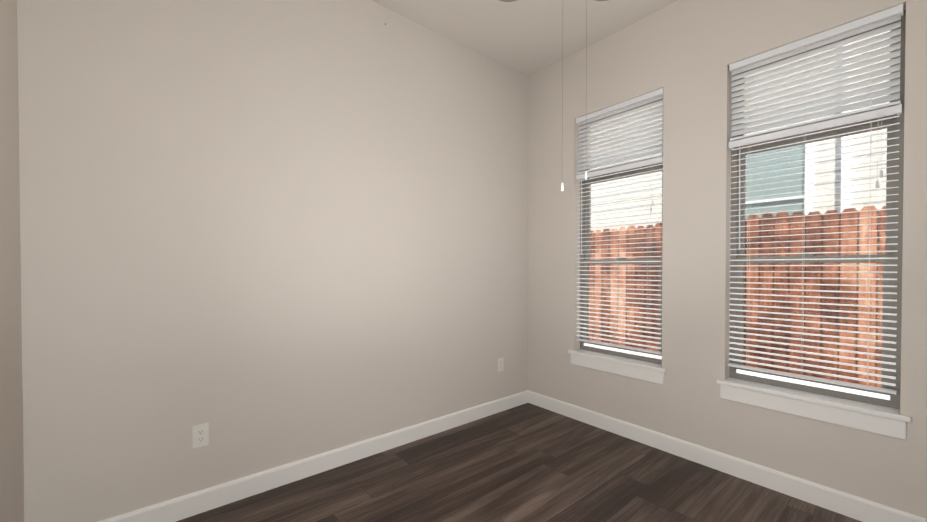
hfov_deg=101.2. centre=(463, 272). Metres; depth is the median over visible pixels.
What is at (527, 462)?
floor
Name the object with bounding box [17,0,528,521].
wall
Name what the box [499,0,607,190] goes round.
ceiling fan
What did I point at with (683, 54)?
wall
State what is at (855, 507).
baseboard
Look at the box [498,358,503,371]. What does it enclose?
electrical outlet
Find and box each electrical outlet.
[192,423,208,448]
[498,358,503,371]
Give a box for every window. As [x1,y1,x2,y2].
[580,99,662,363]
[729,10,905,408]
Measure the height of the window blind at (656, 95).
0.467 m
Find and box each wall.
[0,0,23,521]
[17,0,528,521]
[528,0,926,518]
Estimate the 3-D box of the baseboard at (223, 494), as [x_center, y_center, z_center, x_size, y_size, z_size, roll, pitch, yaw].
[-0.606,1.173,2.582,3.152,0.112,0.015,-1,1,-39]
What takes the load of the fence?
on the ground
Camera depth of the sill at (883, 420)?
2.01 m
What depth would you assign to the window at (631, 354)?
3.04 m
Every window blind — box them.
[576,88,662,174]
[576,156,662,354]
[728,104,901,394]
[729,4,903,140]
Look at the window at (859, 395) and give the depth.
2.04 m
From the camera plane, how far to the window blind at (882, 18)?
2.03 m
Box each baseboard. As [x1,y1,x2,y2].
[98,390,529,521]
[530,391,926,521]
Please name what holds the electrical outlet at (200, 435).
attached to the wall at (257, 236)
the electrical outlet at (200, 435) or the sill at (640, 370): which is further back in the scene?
the sill at (640, 370)
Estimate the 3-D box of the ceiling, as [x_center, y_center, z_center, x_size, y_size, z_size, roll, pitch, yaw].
[0.358,-1.866,1.405,3.432,0.120,3.240,-1,1,-39]
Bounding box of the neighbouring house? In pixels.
[590,30,890,386]
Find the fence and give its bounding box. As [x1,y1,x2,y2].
[587,206,895,408]
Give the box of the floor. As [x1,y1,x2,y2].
[176,403,861,521]
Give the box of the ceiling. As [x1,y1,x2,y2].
[371,0,677,75]
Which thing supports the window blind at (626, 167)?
attached to the window at (631, 354)
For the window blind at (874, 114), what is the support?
attached to the window at (859, 395)
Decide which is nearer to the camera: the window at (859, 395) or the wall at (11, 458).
the wall at (11, 458)
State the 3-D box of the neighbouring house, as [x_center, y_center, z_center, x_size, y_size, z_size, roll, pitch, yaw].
[5.551,-2.626,5.021,0.350,8.350,22.000,-1,1,-39]
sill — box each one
[568,349,666,384]
[717,377,911,439]

